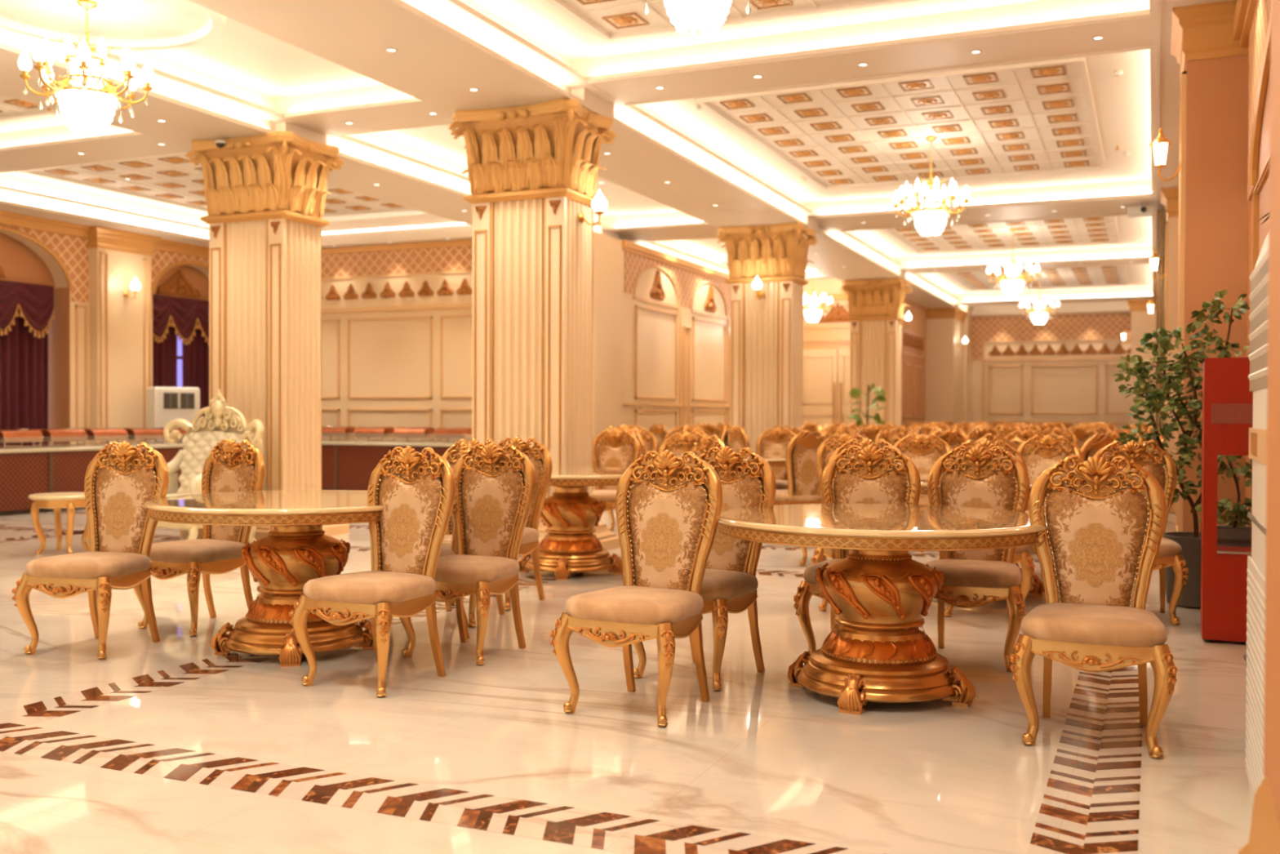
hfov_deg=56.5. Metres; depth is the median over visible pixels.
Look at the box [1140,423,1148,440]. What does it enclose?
banquet chair
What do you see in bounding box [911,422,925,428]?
banquet chair
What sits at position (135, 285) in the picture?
wall lamp
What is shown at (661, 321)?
wall
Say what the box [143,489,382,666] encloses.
banquet table
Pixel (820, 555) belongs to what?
banquet chair
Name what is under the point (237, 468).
banquet chair
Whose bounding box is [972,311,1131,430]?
wall
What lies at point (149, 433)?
chafing dish
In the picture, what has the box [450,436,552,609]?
banquet chair
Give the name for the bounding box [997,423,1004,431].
banquet chair
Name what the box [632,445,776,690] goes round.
banquet chair
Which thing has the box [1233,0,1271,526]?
wall
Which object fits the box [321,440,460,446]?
countertop
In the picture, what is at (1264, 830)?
wall
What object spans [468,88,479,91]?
recessed light
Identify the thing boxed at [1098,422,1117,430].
banquet chair
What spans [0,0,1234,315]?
ceiling
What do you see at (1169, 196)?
pilaster
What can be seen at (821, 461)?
banquet chair
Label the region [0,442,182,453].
countertop
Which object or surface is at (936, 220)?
lampshade
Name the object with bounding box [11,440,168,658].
banquet chair
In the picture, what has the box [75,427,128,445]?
chafing dish
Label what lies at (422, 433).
chafing dish
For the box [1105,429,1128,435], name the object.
banquet chair
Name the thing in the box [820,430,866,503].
banquet chair
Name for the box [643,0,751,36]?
chandelier
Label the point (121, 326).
pilaster
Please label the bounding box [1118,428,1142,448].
banquet chair
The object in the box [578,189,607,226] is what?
wall lamp
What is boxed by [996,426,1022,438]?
banquet chair
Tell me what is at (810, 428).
banquet chair
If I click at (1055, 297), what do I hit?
light
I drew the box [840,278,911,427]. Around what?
column
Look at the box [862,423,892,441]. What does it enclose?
banquet chair
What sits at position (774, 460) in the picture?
banquet table
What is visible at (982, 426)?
banquet chair
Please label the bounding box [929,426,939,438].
banquet chair
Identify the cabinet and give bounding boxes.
[1200,357,1253,641]
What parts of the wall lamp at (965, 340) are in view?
lamp shade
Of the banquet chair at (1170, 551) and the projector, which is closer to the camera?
the banquet chair at (1170, 551)
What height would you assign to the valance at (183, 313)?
0.788 m
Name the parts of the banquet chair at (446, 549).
seat, backrest, frame, leg, leg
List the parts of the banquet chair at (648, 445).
leg, frame, backrest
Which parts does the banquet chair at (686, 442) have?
frame, backrest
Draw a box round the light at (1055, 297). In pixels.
[963,294,1151,301]
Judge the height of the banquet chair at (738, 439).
1.114 m
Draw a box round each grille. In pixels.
[1211,404,1253,423]
[1244,555,1265,800]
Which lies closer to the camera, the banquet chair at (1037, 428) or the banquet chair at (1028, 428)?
the banquet chair at (1028, 428)
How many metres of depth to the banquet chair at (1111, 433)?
12.15 m
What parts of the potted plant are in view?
stem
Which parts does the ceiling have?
coffer panel, coffer panel, coffer panel, coffer panel, coffer panel, coffer panel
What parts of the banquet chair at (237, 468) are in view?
leg, leg, seat frame, seat, leg, nail trim, backrest, frame, leg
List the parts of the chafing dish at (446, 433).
lid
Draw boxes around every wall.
[0,210,208,445]
[321,239,472,442]
[592,231,730,489]
[803,278,850,346]
[901,297,972,426]
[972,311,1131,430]
[1155,209,1166,490]
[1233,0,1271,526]
[1237,0,1279,853]
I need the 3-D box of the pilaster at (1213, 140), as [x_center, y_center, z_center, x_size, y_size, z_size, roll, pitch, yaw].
[4.316,-0.916,8.966,0.610,4.199,1.100,0,1,23]
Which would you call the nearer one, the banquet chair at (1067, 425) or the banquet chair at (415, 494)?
the banquet chair at (415, 494)
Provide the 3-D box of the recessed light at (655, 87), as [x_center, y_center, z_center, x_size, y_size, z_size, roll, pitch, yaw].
[0.179,-3.046,10.708,0.094,0.008,0.094,0,1,23]
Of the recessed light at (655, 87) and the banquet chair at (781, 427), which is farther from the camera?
the banquet chair at (781, 427)
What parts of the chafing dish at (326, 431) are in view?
lid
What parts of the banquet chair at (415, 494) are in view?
leg, seat, seat frame, leg, leg, nail trim, backrest, frame, leg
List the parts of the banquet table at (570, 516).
rope moulding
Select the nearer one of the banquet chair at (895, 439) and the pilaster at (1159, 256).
the banquet chair at (895, 439)
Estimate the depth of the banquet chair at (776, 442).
13.94 m
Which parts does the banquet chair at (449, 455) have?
seat, leg, backrest, leg, frame, leg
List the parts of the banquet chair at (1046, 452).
backrest, frame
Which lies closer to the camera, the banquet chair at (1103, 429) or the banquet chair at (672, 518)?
the banquet chair at (672, 518)
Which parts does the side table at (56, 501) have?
leg, leg, leg, leg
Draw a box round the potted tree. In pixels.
[1112,289,1250,608]
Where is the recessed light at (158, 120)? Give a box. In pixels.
[156,119,166,122]
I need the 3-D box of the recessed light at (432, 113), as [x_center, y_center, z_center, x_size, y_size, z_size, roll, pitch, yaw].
[-2.025,-3.065,11.658,0.094,0.008,0.094,0,1,23]
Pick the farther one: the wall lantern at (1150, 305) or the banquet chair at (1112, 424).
the banquet chair at (1112, 424)
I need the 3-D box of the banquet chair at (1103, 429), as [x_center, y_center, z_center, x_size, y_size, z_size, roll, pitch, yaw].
[8.502,0.492,22.525,0.604,1.114,0.595,0,1,15]
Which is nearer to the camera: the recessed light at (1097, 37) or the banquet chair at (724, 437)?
the recessed light at (1097, 37)
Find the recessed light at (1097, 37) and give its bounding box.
[1091,35,1104,40]
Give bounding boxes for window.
[177,335,182,386]
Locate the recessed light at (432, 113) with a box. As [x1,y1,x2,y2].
[428,111,437,115]
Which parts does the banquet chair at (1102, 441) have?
frame, backrest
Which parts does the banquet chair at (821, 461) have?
leg, backrest, frame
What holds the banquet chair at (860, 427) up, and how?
on the floor
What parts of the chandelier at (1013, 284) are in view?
lamp shade, lamp shade, arm, arm, lamp shade, lamp shade, frame, lamp shade, arm, arm, lamp shade, arm, lamp shade, lamp shade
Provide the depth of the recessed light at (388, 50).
9.06 m
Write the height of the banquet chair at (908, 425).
1.114 m
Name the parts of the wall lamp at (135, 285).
lamp shade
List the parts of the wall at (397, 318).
cornice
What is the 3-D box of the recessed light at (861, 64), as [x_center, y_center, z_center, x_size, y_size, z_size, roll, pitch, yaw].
[1.868,-3.032,9.979,0.094,0.008,0.094,0,1,23]
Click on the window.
(179, 342)
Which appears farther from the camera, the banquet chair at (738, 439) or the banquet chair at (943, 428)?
the banquet chair at (943, 428)
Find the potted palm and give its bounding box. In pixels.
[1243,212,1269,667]
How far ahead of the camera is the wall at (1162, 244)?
16.43 m
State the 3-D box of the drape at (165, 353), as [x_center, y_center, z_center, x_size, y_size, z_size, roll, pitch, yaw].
[-7.950,-0.566,19.636,0.113,3.130,0.930,0,1,23]
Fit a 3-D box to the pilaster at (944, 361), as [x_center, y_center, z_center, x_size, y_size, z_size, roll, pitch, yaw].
[8.155,-1.078,31.868,0.920,4.029,2.000,0,1,23]
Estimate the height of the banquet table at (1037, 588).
0.812 m
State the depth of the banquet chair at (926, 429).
19.56 m
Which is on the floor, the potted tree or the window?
the potted tree
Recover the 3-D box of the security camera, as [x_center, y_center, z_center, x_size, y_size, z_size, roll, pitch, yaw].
[-4.210,-2.841,11.950,0.110,0.090,0.107,0,1,23]
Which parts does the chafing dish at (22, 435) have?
lid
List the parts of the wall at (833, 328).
cornice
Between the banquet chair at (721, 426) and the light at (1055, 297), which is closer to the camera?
the banquet chair at (721, 426)
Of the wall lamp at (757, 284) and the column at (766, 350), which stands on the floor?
the column at (766, 350)
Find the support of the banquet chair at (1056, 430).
on the floor
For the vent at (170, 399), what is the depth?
18.19 m
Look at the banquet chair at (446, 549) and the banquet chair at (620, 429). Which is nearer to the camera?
the banquet chair at (446, 549)
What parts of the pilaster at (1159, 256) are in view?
panel moulding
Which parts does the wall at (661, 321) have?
panel moulding, cornice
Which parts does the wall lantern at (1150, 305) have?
glass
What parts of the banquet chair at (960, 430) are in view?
frame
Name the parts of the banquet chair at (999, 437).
frame, leg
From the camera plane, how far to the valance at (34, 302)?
17.18 m
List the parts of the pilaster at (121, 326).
panel moulding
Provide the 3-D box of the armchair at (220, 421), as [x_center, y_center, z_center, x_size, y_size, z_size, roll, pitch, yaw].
[-4.298,0.385,11.376,1.314,1.520,0.912,1,1,27]
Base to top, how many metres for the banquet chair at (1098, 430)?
1.114 m
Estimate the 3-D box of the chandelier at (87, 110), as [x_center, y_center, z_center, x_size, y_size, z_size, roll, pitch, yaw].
[-3.934,-2.555,8.479,0.816,0.930,0.816,0,1,-44]
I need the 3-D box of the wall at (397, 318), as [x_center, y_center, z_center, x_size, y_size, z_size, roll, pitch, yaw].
[-4.680,-1.174,19.995,5.950,4.400,0.368,0,1,23]
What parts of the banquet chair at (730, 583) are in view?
leg, leg, seat, leg, seat frame, backrest, frame, nail trim, leg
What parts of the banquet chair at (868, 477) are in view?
leg, seat frame, seat, leg, nail trim, backrest, frame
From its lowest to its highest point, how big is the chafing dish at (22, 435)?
0.244 m
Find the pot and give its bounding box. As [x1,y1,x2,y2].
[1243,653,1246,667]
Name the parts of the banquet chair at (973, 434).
backrest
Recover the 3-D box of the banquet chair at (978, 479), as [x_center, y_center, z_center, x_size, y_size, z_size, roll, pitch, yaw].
[1.723,0.654,6.175,0.603,1.114,0.594,0,1,23]
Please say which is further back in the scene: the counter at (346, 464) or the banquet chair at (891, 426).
the banquet chair at (891, 426)
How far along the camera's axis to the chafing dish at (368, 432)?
18.64 m
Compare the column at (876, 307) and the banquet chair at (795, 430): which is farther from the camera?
the column at (876, 307)
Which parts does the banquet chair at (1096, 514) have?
leg, leg, seat, seat frame, backrest, nail trim, frame, leg, leg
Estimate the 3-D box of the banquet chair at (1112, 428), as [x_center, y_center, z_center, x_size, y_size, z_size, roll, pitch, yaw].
[9.785,0.464,25.421,0.604,1.114,0.595,0,1,8]
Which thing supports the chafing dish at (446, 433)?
on the counter at (346, 464)
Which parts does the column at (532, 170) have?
panel moulding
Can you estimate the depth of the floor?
4.59 m
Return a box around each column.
[179,130,349,540]
[448,97,620,555]
[716,222,817,454]
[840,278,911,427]
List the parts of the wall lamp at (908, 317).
lamp shade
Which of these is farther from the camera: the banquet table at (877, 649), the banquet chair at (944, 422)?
the banquet chair at (944, 422)
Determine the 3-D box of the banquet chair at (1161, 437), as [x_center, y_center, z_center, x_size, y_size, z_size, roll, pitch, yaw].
[4.655,0.606,11.289,0.595,1.114,0.603,0,1,23]
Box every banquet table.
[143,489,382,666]
[517,466,645,579]
[718,502,1048,715]
[742,453,786,479]
[906,473,1058,595]
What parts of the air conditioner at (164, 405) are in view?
panel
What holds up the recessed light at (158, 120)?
in the ceiling
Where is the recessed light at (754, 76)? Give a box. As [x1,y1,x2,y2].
[752,75,763,78]
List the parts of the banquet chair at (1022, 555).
leg, frame, seat frame, backrest, seat, leg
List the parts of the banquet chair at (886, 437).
frame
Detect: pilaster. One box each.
[88,226,161,444]
[924,307,968,425]
[1126,298,1156,447]
[1157,256,1163,429]
[1160,186,1178,513]
[1170,0,1248,531]
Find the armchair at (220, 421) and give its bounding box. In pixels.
[155,388,264,543]
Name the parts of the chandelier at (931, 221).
lamp shade, lamp shade, arm, lamp shade, arm, lamp shade, lamp shade, arm, arm, lamp shade, arm, lamp shade, arm, frame, chain, arm, lamp shade, lamp shade, arm, arm, arm, arm, lamp shade, lamp shade, arm, lamp shade, lamp shade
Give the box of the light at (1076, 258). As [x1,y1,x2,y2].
[906,254,1151,266]
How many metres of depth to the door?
27.47 m
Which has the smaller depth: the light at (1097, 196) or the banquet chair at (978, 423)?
the light at (1097, 196)
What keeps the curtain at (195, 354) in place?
hanging from the wall at (34, 250)
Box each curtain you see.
[0,306,48,447]
[152,315,208,417]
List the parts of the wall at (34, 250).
panel moulding, cornice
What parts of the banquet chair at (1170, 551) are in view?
frame, backrest, nail trim, seat frame, seat, leg, leg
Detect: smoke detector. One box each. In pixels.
[693,104,702,110]
[800,177,806,181]
[1112,70,1123,76]
[1122,151,1130,156]
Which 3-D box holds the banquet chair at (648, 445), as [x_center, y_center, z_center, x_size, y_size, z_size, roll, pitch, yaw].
[-0.064,0.569,13.091,0.603,1.114,0.594,0,1,3]
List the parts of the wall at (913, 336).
panel moulding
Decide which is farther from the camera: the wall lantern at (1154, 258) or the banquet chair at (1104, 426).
the banquet chair at (1104, 426)
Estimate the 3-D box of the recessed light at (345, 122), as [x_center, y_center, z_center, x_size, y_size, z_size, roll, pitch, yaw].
[-2.943,-3.073,12.054,0.094,0.008,0.094,0,1,23]
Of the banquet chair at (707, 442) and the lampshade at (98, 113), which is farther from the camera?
the banquet chair at (707, 442)
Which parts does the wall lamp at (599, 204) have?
lamp shade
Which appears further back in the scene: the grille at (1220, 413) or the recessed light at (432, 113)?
the recessed light at (432, 113)
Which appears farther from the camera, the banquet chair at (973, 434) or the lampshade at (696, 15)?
the banquet chair at (973, 434)
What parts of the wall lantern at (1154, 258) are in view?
glass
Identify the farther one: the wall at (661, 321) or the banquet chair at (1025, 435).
the wall at (661, 321)
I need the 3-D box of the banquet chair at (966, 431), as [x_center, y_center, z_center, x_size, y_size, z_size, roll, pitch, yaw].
[4.562,0.534,17.589,0.604,1.114,0.595,0,1,-30]
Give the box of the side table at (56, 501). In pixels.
[28,492,88,554]
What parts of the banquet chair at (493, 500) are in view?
leg, leg, seat, seat frame, leg, nail trim, backrest, frame, leg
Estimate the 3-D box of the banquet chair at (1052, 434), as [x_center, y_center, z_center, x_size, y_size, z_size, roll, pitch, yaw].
[4.598,0.578,13.732,0.603,1.114,0.595,0,1,20]
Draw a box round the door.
[803,345,849,428]
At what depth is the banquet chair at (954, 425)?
23.15 m
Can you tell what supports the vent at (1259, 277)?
attached to the panel at (1259, 277)
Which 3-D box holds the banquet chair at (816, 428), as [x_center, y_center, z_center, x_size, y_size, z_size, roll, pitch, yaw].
[3.025,0.518,18.546,0.595,1.114,0.604,0,1,-2]
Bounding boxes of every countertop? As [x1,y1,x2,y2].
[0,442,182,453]
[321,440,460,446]
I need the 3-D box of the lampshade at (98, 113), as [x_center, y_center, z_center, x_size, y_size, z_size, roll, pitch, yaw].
[-3.934,-2.235,8.482,0.376,0.266,0.374,0,1,23]
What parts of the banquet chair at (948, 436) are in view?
backrest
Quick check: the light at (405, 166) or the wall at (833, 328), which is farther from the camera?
the wall at (833, 328)
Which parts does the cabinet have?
sill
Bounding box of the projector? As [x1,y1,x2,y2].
[1127,203,1152,217]
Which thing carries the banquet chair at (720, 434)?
on the floor
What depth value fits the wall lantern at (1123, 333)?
28.95 m
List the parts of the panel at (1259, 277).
label plate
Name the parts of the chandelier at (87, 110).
lamp shade, lamp shade, arm, lamp shade, lamp shade, lamp shade, arm, arm, arm, arm, lamp shade, arm, arm, lamp shade, frame, chain, arm, lamp shade, lamp shade, arm, arm, arm, arm, lamp shade, lamp shade, arm, lamp shade, lamp shade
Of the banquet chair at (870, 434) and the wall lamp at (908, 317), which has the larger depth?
the wall lamp at (908, 317)
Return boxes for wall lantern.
[1120,328,1130,345]
[1146,298,1155,319]
[1147,249,1165,279]
[1148,128,1181,181]
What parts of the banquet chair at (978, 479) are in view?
leg, seat frame, seat, nail trim, backrest, frame, leg, leg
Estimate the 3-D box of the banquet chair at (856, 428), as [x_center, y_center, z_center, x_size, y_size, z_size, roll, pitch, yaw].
[3.292,0.527,17.878,0.595,1.114,0.604,0,1,-42]
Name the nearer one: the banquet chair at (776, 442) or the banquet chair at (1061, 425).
the banquet chair at (776, 442)
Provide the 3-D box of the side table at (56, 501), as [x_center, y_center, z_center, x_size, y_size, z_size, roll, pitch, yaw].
[-5.196,0.874,10.745,0.570,0.542,0.570,0,1,6]
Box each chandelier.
[17,0,154,134]
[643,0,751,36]
[803,277,832,322]
[892,135,970,235]
[986,228,1039,296]
[1019,274,1059,324]
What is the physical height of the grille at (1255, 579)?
0.720 m
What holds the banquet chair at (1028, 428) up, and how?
on the floor
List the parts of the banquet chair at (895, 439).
frame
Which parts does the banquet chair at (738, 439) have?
backrest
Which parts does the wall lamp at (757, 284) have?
lamp shade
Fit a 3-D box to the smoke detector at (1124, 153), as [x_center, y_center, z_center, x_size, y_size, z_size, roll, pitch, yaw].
[5.887,-3.299,14.418,0.090,0.050,0.088,0,1,23]
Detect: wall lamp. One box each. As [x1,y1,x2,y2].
[124,277,140,298]
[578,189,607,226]
[751,275,764,298]
[898,311,911,326]
[957,336,968,348]
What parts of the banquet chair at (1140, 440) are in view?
frame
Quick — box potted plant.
[848,382,887,427]
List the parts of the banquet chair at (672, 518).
leg, leg, seat, seat frame, leg, nail trim, backrest, frame, leg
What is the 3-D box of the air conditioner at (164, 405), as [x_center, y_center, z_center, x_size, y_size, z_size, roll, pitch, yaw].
[-7.223,0.210,18.444,0.680,1.650,0.455,0,1,-39]
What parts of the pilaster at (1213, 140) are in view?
panel moulding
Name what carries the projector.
attached to the ceiling
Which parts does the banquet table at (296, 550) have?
rope moulding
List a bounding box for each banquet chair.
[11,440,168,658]
[133,438,265,636]
[288,445,455,697]
[391,440,474,638]
[399,442,535,665]
[409,438,510,626]
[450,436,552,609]
[550,449,722,726]
[592,429,640,535]
[598,425,631,444]
[607,427,658,530]
[619,424,646,435]
[629,428,646,485]
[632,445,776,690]
[648,423,668,453]
[658,431,702,466]
[663,426,693,449]
[669,430,710,444]
[676,424,702,431]
[680,427,711,437]
[688,433,724,465]
[692,422,716,430]
[697,423,721,439]
[715,422,729,434]
[718,425,731,439]
[720,425,731,446]
[728,426,750,453]
[755,427,798,489]
[764,425,791,436]
[773,430,829,504]
[782,426,805,436]
[793,444,920,662]
[800,432,865,565]
[803,422,822,434]
[811,438,906,611]
[813,424,822,437]
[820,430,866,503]
[822,423,836,437]
[822,425,853,438]
[829,428,851,444]
[842,425,859,432]
[848,422,858,428]
[856,423,875,431]
[857,427,884,443]
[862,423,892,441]
[875,430,890,453]
[880,422,896,432]
[888,425,914,440]
[889,431,924,552]
[890,433,951,505]
[891,426,913,439]
[893,423,918,432]
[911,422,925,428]
[913,426,922,436]
[917,424,942,436]
[921,444,1030,671]
[927,429,969,453]
[929,422,950,435]
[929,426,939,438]
[938,439,1035,617]
[939,421,953,428]
[950,422,971,430]
[950,427,970,448]
[953,425,972,435]
[955,423,969,430]
[966,426,997,446]
[970,422,986,426]
[970,432,1036,553]
[975,421,992,427]
[979,425,993,433]
[990,421,1005,430]
[995,423,1006,432]
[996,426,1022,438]
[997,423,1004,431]
[1004,422,1017,428]
[1006,429,1044,457]
[1009,453,1177,758]
[1014,425,1038,432]
[1017,435,1083,539]
[1018,424,1041,430]
[1027,429,1062,444]
[1035,423,1053,431]
[1042,426,1078,450]
[1045,422,1062,430]
[1048,433,1119,551]
[1053,422,1066,431]
[1059,422,1075,431]
[1062,426,1096,451]
[1070,425,1098,436]
[1075,423,1100,434]
[1076,425,1102,434]
[1077,422,1094,426]
[1082,423,1106,434]
[1091,422,1110,433]
[1095,422,1114,431]
[1095,440,1189,625]
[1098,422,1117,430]
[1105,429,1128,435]
[1106,431,1128,440]
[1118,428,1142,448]
[1127,426,1146,446]
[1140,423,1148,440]
[1147,428,1154,448]
[1155,434,1164,447]
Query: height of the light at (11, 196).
0.188 m
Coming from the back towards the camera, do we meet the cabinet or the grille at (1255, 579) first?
the cabinet
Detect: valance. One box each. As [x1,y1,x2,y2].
[0,280,55,337]
[152,294,208,345]
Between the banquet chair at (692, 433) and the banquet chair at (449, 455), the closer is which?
the banquet chair at (449, 455)
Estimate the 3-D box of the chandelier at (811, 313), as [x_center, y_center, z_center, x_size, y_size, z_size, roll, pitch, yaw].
[3.746,-2.865,25.802,0.816,1.190,0.816,0,1,1]
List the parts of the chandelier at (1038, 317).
frame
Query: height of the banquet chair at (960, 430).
1.114 m
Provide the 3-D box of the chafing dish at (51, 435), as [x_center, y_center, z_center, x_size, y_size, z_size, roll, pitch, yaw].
[-7.567,0.137,15.529,0.390,0.244,0.580,0,1,23]
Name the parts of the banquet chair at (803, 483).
seat frame, seat, backrest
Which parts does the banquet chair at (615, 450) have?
seat frame, seat, nail trim, backrest, frame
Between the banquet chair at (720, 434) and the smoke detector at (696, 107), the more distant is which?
the banquet chair at (720, 434)
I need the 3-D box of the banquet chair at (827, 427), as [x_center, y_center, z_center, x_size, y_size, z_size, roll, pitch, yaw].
[3.305,0.511,19.225,0.595,1.114,0.604,1,1,38]
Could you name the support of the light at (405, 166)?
attached to the ceiling
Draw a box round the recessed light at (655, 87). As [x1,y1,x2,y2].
[654,86,665,89]
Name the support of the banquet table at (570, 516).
on the floor
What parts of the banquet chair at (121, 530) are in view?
leg, seat, seat frame, leg, leg, nail trim, backrest, frame, leg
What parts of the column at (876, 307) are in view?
panel moulding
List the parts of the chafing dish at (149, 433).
lid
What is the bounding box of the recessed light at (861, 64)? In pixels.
[857,62,868,66]
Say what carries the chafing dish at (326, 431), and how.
on the counter at (346, 464)
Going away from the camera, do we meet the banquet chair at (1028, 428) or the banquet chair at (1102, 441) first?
the banquet chair at (1102, 441)
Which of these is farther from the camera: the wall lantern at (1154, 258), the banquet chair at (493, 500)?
the wall lantern at (1154, 258)
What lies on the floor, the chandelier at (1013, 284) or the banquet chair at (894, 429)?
the banquet chair at (894, 429)
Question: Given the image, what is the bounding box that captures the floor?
[0,507,1252,853]
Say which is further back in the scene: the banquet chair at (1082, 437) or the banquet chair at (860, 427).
the banquet chair at (860, 427)
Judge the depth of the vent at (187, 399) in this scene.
18.35 m
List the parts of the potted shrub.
stem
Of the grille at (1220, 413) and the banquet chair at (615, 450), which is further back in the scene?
the banquet chair at (615, 450)
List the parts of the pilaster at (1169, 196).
panel moulding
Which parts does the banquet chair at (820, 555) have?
leg, seat frame, backrest, frame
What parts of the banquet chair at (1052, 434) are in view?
frame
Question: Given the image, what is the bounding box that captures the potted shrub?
[1195,413,1252,546]
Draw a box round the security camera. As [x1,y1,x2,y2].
[214,138,226,148]
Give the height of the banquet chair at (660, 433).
1.114 m
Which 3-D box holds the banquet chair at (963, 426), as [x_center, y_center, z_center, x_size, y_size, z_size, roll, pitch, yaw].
[5.420,0.502,20.715,0.604,1.114,0.595,0,1,-29]
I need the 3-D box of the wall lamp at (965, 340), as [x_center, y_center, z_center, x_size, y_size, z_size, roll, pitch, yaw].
[8.532,-2.240,31.480,0.262,0.328,0.140,0,1,23]
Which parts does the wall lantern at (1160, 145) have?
glass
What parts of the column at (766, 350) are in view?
panel moulding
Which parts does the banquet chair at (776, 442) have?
backrest, seat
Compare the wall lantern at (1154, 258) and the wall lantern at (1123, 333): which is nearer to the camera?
the wall lantern at (1154, 258)
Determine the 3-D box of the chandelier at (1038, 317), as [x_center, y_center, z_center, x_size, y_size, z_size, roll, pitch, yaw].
[9.084,-2.892,27.093,0.816,1.130,0.816,0,1,-44]
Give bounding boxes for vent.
[163,392,177,408]
[180,392,195,408]
[1248,248,1268,391]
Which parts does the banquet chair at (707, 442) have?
backrest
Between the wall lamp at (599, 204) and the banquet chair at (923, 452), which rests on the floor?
the banquet chair at (923, 452)
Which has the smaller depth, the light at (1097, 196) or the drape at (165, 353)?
the light at (1097, 196)
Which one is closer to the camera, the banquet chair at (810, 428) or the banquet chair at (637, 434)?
the banquet chair at (637, 434)
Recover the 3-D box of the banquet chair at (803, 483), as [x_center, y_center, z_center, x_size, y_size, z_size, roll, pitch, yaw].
[1.523,0.589,11.903,0.603,1.114,0.594,0,1,-30]
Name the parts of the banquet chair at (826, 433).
frame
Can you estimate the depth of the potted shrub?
7.08 m
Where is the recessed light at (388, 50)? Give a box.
[385,48,397,52]
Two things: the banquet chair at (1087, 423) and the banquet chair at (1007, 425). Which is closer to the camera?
the banquet chair at (1007, 425)
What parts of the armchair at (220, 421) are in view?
armrest, seat, seat frame, leg, leg, armrest, backrest, crown, frame, leg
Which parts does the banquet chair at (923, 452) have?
backrest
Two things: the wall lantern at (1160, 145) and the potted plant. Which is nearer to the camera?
the wall lantern at (1160, 145)
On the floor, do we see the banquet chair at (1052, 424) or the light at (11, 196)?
the banquet chair at (1052, 424)
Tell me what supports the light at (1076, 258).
attached to the ceiling
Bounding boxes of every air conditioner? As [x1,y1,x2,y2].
[146,386,199,443]
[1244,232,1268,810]
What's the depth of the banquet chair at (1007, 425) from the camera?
23.20 m
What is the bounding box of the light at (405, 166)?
[353,155,702,227]
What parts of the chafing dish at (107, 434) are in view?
lid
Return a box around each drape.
[152,315,177,386]
[182,318,208,417]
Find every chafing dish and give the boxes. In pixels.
[0,428,44,448]
[32,428,88,447]
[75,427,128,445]
[116,426,164,444]
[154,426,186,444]
[321,426,357,441]
[352,426,395,442]
[392,426,435,442]
[433,426,471,443]
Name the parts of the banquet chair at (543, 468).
leg, seat, leg, frame, seat frame, backrest, leg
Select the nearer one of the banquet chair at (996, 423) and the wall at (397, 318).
the wall at (397, 318)
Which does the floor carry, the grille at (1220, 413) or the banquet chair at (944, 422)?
the banquet chair at (944, 422)
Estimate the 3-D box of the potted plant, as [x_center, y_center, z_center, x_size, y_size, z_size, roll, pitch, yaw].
[4.163,0.112,21.733,0.695,1.851,0.758,0,1,23]
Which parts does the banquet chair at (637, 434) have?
frame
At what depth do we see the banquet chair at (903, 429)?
16.14 m
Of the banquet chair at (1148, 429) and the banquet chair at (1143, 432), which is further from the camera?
the banquet chair at (1143, 432)
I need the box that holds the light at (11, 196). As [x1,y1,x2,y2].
[0,184,465,238]
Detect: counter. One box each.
[0,442,182,515]
[321,440,460,489]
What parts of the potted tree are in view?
pot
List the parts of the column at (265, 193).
panel moulding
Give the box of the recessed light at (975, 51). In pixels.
[969,49,982,53]
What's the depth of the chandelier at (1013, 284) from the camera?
20.31 m
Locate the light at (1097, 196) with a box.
[818,191,1151,214]
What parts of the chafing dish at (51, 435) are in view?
lid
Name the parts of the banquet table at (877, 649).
rope moulding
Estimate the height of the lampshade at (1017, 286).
0.266 m
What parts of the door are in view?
handle, handle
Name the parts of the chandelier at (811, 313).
lamp shade, frame, lamp shade, lamp shade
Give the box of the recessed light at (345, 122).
[344,121,353,124]
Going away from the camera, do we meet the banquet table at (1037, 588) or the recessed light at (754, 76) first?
the banquet table at (1037, 588)
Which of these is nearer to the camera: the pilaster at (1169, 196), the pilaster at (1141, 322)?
the pilaster at (1169, 196)
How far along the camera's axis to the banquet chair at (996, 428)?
21.23 m
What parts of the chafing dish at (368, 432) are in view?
lid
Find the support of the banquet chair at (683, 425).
on the floor
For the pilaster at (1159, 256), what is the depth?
22.07 m
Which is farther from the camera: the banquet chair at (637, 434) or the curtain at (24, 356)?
the curtain at (24, 356)
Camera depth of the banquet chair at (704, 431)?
14.03 m
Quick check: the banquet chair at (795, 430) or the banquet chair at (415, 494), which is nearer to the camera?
the banquet chair at (415, 494)
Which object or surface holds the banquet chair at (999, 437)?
on the floor
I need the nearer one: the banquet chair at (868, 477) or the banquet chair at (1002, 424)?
the banquet chair at (868, 477)
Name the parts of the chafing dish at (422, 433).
lid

